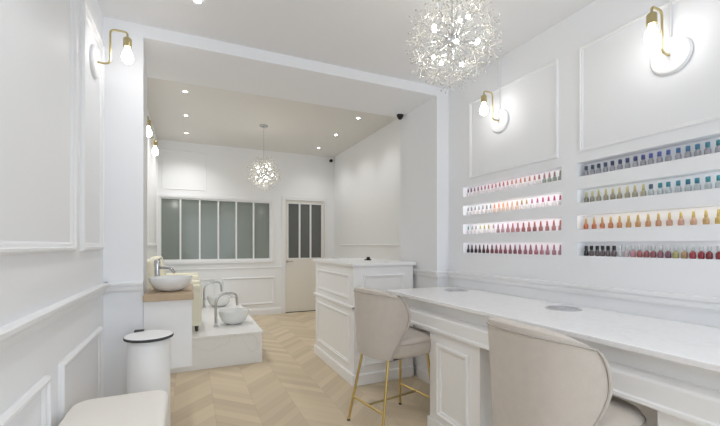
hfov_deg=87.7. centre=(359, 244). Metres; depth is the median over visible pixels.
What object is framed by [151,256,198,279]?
chair
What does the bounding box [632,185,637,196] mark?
bottle
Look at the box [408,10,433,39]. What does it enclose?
flower
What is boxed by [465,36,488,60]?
flower
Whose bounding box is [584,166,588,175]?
bottle
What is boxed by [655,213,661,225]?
bottle
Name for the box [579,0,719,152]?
trim
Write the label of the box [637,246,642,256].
bottle
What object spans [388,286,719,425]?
table
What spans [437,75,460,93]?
flower
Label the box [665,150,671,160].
bottle
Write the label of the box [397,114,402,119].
ceiling camera
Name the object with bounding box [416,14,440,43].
flower
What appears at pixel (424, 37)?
flower
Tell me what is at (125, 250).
wall
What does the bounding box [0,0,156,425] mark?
wall
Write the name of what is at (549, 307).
grille
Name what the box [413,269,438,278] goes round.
trim
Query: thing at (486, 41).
flower
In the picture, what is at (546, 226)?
bottle
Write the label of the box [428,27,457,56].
flower
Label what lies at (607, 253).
bottle
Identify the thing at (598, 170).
bottle
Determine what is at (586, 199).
bottle
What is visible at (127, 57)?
wall sconce
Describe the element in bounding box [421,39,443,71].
flower
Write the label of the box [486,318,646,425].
bar stool
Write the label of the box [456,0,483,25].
flower
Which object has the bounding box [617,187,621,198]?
bottle
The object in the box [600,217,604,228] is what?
bottle
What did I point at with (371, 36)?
ceiling
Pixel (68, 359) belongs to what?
trim
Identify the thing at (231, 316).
basin
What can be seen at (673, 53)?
wall sconce
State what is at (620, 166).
bottle
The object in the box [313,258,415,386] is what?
reception desk
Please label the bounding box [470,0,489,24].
flower
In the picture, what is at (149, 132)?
wall sconce
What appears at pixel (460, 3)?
flower
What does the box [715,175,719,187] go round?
bottle
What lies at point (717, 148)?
bottle
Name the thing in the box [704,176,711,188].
bottle
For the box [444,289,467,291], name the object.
grille
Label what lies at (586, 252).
bottle
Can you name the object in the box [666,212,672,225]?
bottle
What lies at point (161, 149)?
trim
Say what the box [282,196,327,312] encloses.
door
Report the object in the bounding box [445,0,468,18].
flower
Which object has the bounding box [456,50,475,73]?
flower
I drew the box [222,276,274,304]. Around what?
trim
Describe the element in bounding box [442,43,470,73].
flower
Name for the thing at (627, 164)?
bottle
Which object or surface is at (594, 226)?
bottle
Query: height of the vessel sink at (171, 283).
0.095 m
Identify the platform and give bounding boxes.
[170,298,262,372]
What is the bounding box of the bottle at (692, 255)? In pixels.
[689,246,695,258]
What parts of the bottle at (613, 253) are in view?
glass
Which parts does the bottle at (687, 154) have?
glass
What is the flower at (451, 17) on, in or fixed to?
on the chandelier at (451, 40)
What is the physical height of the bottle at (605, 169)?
0.060 m
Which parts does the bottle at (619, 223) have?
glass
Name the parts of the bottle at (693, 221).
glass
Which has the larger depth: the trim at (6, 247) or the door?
the door
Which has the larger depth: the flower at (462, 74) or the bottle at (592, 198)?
the bottle at (592, 198)
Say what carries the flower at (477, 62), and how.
on the chandelier at (451, 40)
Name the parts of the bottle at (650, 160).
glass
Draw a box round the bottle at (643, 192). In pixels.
[640,184,645,195]
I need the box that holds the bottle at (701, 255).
[698,246,704,258]
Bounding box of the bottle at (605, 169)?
[603,162,607,171]
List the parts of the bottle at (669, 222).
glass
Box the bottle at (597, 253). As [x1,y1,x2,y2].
[595,246,599,255]
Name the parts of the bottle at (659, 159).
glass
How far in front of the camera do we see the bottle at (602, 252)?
2.12 m
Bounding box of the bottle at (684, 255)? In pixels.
[681,246,687,258]
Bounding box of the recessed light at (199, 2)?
[192,0,203,4]
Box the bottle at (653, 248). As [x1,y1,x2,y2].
[650,246,655,257]
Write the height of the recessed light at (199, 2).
0.005 m
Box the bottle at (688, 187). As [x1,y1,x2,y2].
[684,179,691,190]
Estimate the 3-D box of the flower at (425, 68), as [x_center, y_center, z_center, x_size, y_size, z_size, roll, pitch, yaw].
[0.318,-0.976,1.979,0.093,0.126,0.132,0,0,27]
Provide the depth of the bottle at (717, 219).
1.66 m
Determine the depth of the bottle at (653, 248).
1.89 m
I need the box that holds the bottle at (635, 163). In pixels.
[632,156,637,166]
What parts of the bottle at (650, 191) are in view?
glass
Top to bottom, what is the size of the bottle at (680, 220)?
0.067 m
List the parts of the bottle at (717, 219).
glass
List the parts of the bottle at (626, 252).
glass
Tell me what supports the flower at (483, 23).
on the chandelier at (451, 40)
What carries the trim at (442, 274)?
attached to the wall at (424, 131)
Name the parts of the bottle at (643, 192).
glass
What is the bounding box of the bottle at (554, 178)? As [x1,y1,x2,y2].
[552,171,556,180]
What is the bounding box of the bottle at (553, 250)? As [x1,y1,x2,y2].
[552,245,555,254]
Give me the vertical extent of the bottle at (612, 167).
0.060 m
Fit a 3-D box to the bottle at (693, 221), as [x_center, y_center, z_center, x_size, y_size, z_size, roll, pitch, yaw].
[1.549,-0.126,1.742,0.025,0.067,0.024,0,0,-35]
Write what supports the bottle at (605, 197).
on the wall at (623, 97)
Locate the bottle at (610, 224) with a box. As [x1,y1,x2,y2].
[608,216,612,227]
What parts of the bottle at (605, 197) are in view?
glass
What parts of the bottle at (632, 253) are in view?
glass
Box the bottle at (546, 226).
[545,221,548,230]
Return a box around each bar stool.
[347,287,430,425]
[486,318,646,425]
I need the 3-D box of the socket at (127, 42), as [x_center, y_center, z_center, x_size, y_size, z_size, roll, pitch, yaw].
[-1.307,-1.139,2.108,0.042,0.058,0.042,0,0,-24]
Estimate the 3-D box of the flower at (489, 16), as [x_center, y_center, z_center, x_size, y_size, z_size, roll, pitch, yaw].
[0.629,-1.044,1.791,0.098,0.115,0.128,0,0,22]
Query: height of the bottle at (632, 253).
0.060 m
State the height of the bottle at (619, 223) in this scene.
0.067 m
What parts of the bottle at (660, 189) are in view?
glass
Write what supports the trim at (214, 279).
attached to the wall at (301, 175)
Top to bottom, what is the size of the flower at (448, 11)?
0.125 m
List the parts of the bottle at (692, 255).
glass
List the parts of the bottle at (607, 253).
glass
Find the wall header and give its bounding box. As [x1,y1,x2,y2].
[103,16,448,116]
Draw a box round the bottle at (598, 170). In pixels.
[596,163,600,173]
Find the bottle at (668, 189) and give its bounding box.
[665,182,671,193]
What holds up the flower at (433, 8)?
on the chandelier at (451, 40)
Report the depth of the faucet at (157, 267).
2.68 m
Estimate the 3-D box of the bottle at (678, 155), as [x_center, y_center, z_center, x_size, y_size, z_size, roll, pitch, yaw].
[1.524,-0.435,1.796,0.025,0.060,0.024,0,0,-15]
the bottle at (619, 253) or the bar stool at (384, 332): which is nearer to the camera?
the bottle at (619, 253)
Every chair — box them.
[147,259,202,330]
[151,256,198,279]
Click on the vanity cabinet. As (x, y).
(172, 311)
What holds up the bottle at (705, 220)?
on the wall at (623, 97)
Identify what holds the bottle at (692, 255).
on the wall at (623, 97)
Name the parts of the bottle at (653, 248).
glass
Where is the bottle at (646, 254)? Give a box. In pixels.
[643,246,649,257]
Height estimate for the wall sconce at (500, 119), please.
0.556 m
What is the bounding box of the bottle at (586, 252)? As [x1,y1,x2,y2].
[584,246,588,255]
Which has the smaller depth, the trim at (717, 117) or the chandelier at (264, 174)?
the trim at (717, 117)
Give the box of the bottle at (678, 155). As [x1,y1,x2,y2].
[675,148,681,159]
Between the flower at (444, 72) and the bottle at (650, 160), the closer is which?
the bottle at (650, 160)
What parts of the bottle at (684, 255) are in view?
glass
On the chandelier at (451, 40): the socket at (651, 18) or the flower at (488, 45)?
the flower at (488, 45)
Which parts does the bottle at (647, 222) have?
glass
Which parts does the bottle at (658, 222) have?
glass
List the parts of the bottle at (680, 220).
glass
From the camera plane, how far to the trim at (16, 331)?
1.28 m
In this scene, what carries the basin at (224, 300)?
on the platform
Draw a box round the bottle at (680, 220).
[678,212,683,225]
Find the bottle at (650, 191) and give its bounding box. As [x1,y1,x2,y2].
[648,184,653,194]
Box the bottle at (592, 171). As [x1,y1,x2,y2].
[590,165,594,174]
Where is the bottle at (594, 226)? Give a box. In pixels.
[592,217,596,228]
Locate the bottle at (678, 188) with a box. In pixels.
[675,180,681,192]
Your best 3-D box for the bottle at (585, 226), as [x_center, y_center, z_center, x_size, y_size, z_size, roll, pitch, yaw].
[1.335,-0.126,2.215,0.025,0.067,0.024,0,0,-14]
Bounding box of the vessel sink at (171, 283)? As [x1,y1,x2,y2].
[149,275,192,291]
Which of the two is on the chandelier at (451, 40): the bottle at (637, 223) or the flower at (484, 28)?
the flower at (484, 28)
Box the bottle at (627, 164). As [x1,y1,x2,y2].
[625,158,629,168]
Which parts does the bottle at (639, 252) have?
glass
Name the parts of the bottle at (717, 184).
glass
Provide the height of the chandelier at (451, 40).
0.622 m
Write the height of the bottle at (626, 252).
0.060 m
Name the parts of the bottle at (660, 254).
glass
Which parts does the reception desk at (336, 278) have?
rail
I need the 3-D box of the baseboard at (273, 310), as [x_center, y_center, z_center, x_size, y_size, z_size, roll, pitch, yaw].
[-2.345,1.190,6.438,2.005,0.120,0.016,0,0,-24]
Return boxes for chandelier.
[247,124,279,190]
[405,0,502,93]
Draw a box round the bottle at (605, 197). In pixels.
[603,189,608,199]
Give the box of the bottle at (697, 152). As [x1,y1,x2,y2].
[694,144,700,155]
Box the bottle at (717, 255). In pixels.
[715,246,719,259]
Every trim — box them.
[0,0,76,254]
[0,282,108,351]
[0,375,51,425]
[58,326,102,424]
[80,0,104,250]
[105,281,142,292]
[147,135,157,245]
[161,149,205,190]
[165,267,281,270]
[199,278,215,294]
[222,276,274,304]
[341,244,399,245]
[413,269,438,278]
[439,271,447,277]
[448,271,719,312]
[469,58,557,178]
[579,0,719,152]
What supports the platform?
on the floor
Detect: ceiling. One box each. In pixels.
[97,0,595,88]
[147,77,397,156]
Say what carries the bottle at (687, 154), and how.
on the wall at (623, 97)
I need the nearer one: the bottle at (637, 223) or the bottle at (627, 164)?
the bottle at (637, 223)
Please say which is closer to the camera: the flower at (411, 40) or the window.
the flower at (411, 40)
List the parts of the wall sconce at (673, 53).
bulb, arm, plate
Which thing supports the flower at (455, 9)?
on the chandelier at (451, 40)
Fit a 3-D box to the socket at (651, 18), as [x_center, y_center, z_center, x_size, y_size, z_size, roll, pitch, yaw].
[1.346,-1.044,1.730,0.042,0.058,0.042,0,0,-24]
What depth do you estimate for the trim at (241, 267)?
6.41 m
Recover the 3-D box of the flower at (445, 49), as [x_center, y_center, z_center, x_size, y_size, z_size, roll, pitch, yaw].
[0.475,-0.994,2.035,0.104,0.129,0.083,0,0,15]
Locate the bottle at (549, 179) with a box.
[547,172,551,181]
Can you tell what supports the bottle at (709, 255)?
on the wall at (623, 97)
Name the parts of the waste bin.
lid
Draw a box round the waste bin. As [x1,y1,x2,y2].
[123,329,173,425]
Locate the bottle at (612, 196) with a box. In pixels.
[610,188,615,199]
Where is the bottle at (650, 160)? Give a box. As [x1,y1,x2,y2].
[648,153,653,163]
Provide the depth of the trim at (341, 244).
5.78 m
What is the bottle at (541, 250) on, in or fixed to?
on the wall at (623, 97)
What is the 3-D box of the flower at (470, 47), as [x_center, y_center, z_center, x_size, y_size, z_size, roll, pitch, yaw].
[0.529,-0.905,1.711,0.128,0.142,0.111,0,0,-24]
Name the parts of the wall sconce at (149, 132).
bulb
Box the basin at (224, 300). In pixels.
[207,294,230,306]
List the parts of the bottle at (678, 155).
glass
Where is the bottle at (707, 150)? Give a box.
[704,142,710,154]
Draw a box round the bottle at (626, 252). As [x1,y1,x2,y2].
[624,246,628,256]
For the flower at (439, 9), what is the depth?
1.73 m
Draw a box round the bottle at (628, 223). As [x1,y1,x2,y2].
[626,215,630,227]
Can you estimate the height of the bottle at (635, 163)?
0.060 m
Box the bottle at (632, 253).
[630,246,635,256]
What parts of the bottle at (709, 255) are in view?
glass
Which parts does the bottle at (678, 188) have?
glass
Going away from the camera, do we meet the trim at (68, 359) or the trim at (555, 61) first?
the trim at (68, 359)
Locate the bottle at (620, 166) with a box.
[617,159,622,169]
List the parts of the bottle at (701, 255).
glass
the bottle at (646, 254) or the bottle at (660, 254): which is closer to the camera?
the bottle at (660, 254)
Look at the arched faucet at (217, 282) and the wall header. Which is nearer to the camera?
the wall header
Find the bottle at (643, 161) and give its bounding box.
[640,155,645,165]
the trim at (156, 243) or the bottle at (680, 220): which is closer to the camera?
the bottle at (680, 220)
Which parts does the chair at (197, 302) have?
backrest, armrest, armrest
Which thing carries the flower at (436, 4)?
on the chandelier at (451, 40)
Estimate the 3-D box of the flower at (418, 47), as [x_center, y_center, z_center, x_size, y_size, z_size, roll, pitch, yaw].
[0.276,-1.009,1.887,0.085,0.131,0.128,0,0,0]
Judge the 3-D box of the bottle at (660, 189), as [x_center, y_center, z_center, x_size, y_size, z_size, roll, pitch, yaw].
[1.493,-0.279,1.865,0.025,0.060,0.024,0,0,-36]
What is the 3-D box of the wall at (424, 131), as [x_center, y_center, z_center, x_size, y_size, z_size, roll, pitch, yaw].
[0.899,-0.030,3.740,0.775,2.560,0.630,0,0,-24]
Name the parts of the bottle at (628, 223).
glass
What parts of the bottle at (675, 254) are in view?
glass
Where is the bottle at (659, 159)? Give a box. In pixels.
[656,151,662,162]
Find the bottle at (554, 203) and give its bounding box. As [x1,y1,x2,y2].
[552,196,556,205]
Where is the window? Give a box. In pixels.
[157,193,273,264]
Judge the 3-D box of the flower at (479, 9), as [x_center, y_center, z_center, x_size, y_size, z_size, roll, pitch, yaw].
[0.562,-1.095,1.763,0.127,0.119,0.117,0,0,-24]
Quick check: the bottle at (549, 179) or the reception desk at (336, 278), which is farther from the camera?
the reception desk at (336, 278)
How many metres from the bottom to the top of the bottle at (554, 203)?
0.067 m
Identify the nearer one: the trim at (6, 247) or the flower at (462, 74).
the trim at (6, 247)
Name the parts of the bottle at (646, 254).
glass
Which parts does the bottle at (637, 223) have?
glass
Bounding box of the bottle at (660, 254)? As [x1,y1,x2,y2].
[657,246,663,257]
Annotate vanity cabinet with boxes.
[143,284,193,368]
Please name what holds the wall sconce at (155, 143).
attached to the wall at (34, 34)
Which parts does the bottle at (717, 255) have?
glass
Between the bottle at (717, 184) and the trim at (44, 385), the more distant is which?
the bottle at (717, 184)
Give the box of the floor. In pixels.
[170,311,429,425]
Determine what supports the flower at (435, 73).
on the chandelier at (451, 40)
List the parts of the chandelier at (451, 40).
stem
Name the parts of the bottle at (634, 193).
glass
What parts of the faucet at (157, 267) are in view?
spout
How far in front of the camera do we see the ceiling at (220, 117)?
5.16 m
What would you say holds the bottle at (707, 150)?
on the wall at (623, 97)
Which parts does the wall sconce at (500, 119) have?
bulb, arm, plate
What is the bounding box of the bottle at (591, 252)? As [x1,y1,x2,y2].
[589,246,593,255]
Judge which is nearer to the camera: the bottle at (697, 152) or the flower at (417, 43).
the bottle at (697, 152)
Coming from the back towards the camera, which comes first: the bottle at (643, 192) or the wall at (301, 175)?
the wall at (301, 175)
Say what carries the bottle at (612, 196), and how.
on the wall at (623, 97)
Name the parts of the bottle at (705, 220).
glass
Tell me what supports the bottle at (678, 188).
on the wall at (623, 97)
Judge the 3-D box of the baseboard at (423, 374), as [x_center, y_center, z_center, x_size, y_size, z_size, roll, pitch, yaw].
[0.611,1.190,3.417,0.016,0.120,0.280,0,0,-24]
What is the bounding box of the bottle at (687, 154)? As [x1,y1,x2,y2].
[684,146,690,157]
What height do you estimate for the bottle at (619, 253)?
0.060 m
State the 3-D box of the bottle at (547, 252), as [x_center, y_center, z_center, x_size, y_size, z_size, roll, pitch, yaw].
[1.227,0.030,2.452,0.025,0.067,0.024,0,0,-31]
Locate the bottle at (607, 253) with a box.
[605,246,610,255]
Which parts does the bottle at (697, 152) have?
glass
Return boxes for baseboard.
[249,307,281,315]
[418,365,429,383]
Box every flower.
[405,33,429,61]
[406,32,423,59]
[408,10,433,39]
[408,24,429,48]
[410,3,439,32]
[411,47,426,72]
[411,53,431,78]
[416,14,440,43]
[420,37,437,63]
[421,13,442,36]
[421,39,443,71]
[422,60,446,84]
[422,63,445,84]
[425,0,446,9]
[426,56,448,82]
[427,0,452,23]
[428,0,454,22]
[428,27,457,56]
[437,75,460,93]
[438,49,456,71]
[439,3,466,31]
[442,11,458,34]
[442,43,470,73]
[443,63,464,87]
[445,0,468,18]
[445,0,470,9]
[449,16,476,46]
[449,36,468,58]
[449,60,478,85]
[452,66,474,88]
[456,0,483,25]
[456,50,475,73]
[458,15,479,43]
[462,49,489,74]
[463,30,489,61]
[464,50,489,76]
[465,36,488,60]
[468,0,493,25]
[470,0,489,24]
[471,9,499,39]
[472,17,497,42]
[479,27,501,57]
[482,13,502,40]
[482,31,502,58]
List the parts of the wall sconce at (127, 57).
plate, arm, bulb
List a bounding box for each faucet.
[153,257,175,288]
[202,281,222,307]
[213,292,238,326]
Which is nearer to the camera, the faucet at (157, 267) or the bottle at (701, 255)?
the bottle at (701, 255)
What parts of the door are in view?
pane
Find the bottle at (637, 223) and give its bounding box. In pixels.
[635,214,640,226]
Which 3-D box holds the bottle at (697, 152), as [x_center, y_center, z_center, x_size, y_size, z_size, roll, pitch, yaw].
[1.555,-0.435,1.728,0.025,0.060,0.024,0,0,-38]
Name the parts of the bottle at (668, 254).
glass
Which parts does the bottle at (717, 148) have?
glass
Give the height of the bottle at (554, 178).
0.067 m
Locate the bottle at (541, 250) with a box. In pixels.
[540,245,543,254]
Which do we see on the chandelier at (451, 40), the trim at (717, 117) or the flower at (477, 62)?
the flower at (477, 62)
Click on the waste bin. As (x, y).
(148, 352)
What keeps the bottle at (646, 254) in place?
on the wall at (623, 97)
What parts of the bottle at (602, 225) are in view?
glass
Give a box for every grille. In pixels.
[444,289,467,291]
[545,305,581,310]
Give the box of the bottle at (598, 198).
[596,190,600,200]
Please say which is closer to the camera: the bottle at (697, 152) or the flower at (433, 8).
the bottle at (697, 152)
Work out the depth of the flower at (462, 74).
1.81 m
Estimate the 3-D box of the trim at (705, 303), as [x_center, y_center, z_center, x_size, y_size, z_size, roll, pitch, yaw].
[1.810,0.261,1.051,0.034,0.064,5.020,0,0,-24]
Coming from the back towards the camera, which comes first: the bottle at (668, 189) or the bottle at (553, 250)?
the bottle at (553, 250)
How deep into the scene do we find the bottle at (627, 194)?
2.00 m
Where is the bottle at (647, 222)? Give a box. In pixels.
[645,214,650,226]
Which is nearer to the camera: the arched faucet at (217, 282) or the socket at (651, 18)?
the socket at (651, 18)
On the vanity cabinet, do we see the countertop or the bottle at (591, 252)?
the countertop
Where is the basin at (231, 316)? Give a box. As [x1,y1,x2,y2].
[218,308,248,324]
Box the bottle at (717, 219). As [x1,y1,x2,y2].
[715,209,719,223]
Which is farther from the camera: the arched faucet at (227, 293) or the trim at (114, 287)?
the arched faucet at (227, 293)
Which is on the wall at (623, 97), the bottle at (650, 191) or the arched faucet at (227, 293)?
the bottle at (650, 191)
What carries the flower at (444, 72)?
on the chandelier at (451, 40)
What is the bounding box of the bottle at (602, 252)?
[600,246,604,255]
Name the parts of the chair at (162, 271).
backrest, armrest, armrest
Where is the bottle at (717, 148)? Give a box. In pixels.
[715,139,719,152]
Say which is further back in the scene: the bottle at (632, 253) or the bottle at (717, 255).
the bottle at (632, 253)
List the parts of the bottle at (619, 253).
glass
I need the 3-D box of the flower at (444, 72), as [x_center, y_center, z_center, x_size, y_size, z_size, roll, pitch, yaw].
[0.413,-0.936,1.997,0.120,0.128,0.114,0,0,11]
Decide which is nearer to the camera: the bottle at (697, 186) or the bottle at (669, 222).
the bottle at (697, 186)
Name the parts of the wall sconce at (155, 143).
bulb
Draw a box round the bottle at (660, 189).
[657,183,662,194]
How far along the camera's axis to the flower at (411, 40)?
1.83 m
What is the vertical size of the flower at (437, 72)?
0.116 m
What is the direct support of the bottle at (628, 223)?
on the wall at (623, 97)
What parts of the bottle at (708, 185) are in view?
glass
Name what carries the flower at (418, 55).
on the chandelier at (451, 40)
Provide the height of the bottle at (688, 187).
0.060 m
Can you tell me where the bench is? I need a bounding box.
[58,390,168,425]
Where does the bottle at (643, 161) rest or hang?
on the wall at (623, 97)
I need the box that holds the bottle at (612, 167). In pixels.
[610,161,614,170]
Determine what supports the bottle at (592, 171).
on the wall at (623, 97)
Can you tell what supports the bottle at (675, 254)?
on the wall at (623, 97)
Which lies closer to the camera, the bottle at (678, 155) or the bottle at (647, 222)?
the bottle at (678, 155)
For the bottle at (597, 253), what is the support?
on the wall at (623, 97)
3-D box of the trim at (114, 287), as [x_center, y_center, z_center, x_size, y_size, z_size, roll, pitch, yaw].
[-1.457,0.261,2.307,0.212,0.064,0.034,0,0,-24]
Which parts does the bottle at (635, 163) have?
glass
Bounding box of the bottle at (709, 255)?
[706,246,712,258]
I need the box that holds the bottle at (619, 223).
[617,216,621,227]
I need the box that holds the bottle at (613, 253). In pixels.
[611,246,616,256]
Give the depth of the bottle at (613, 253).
2.06 m
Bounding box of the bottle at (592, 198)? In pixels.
[590,191,594,201]
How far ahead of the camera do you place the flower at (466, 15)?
1.93 m
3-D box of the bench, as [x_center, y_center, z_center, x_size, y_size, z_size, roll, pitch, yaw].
[-0.838,0.953,1.207,0.360,0.595,0.990,0,0,-24]
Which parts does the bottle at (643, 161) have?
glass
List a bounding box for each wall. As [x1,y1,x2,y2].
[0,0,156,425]
[103,30,146,396]
[157,139,333,308]
[334,119,399,260]
[400,96,448,375]
[449,0,719,425]
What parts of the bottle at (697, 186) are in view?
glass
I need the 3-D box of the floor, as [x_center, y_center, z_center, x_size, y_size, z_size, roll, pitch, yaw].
[-0.026,1.300,2.480,3.800,0.100,9.540,0,0,-24]
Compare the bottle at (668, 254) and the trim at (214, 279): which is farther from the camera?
the trim at (214, 279)
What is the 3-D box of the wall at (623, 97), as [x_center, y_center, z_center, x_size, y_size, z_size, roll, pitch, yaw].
[1.908,-0.070,1.095,0.180,2.640,5.020,0,0,-24]
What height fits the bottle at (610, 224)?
0.067 m
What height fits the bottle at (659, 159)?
0.060 m
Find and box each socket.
[123,36,131,48]
[481,94,486,103]
[646,11,656,26]
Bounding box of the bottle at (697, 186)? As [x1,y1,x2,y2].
[694,178,700,190]
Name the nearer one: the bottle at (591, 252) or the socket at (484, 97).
the bottle at (591, 252)
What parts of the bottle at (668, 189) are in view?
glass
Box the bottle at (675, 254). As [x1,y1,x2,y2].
[672,246,678,257]
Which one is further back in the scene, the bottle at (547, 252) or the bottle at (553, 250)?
the bottle at (547, 252)
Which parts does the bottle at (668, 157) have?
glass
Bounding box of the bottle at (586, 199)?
[584,191,588,201]
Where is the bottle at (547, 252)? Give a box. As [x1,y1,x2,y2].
[545,245,549,254]
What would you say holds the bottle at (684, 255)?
on the wall at (623, 97)
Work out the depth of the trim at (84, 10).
1.88 m
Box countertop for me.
[143,284,193,301]
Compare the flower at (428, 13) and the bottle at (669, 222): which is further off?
the flower at (428, 13)
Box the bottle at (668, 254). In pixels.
[665,246,671,257]
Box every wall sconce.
[90,29,132,78]
[147,116,151,136]
[147,137,157,154]
[480,57,508,132]
[644,0,692,74]
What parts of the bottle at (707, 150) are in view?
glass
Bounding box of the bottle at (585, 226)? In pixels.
[583,218,587,228]
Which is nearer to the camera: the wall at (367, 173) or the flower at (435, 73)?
the flower at (435, 73)
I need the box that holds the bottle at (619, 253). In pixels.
[617,246,622,256]
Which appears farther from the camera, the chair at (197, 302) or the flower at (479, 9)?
the chair at (197, 302)
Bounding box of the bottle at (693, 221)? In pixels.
[690,211,696,224]
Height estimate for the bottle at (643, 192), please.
0.067 m
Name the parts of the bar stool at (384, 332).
leg, backrest, leg, leg, seat, leg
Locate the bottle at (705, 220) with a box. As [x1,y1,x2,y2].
[702,210,709,224]
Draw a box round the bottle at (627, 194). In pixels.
[625,186,629,197]
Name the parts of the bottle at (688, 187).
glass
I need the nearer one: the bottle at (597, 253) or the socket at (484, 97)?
the bottle at (597, 253)

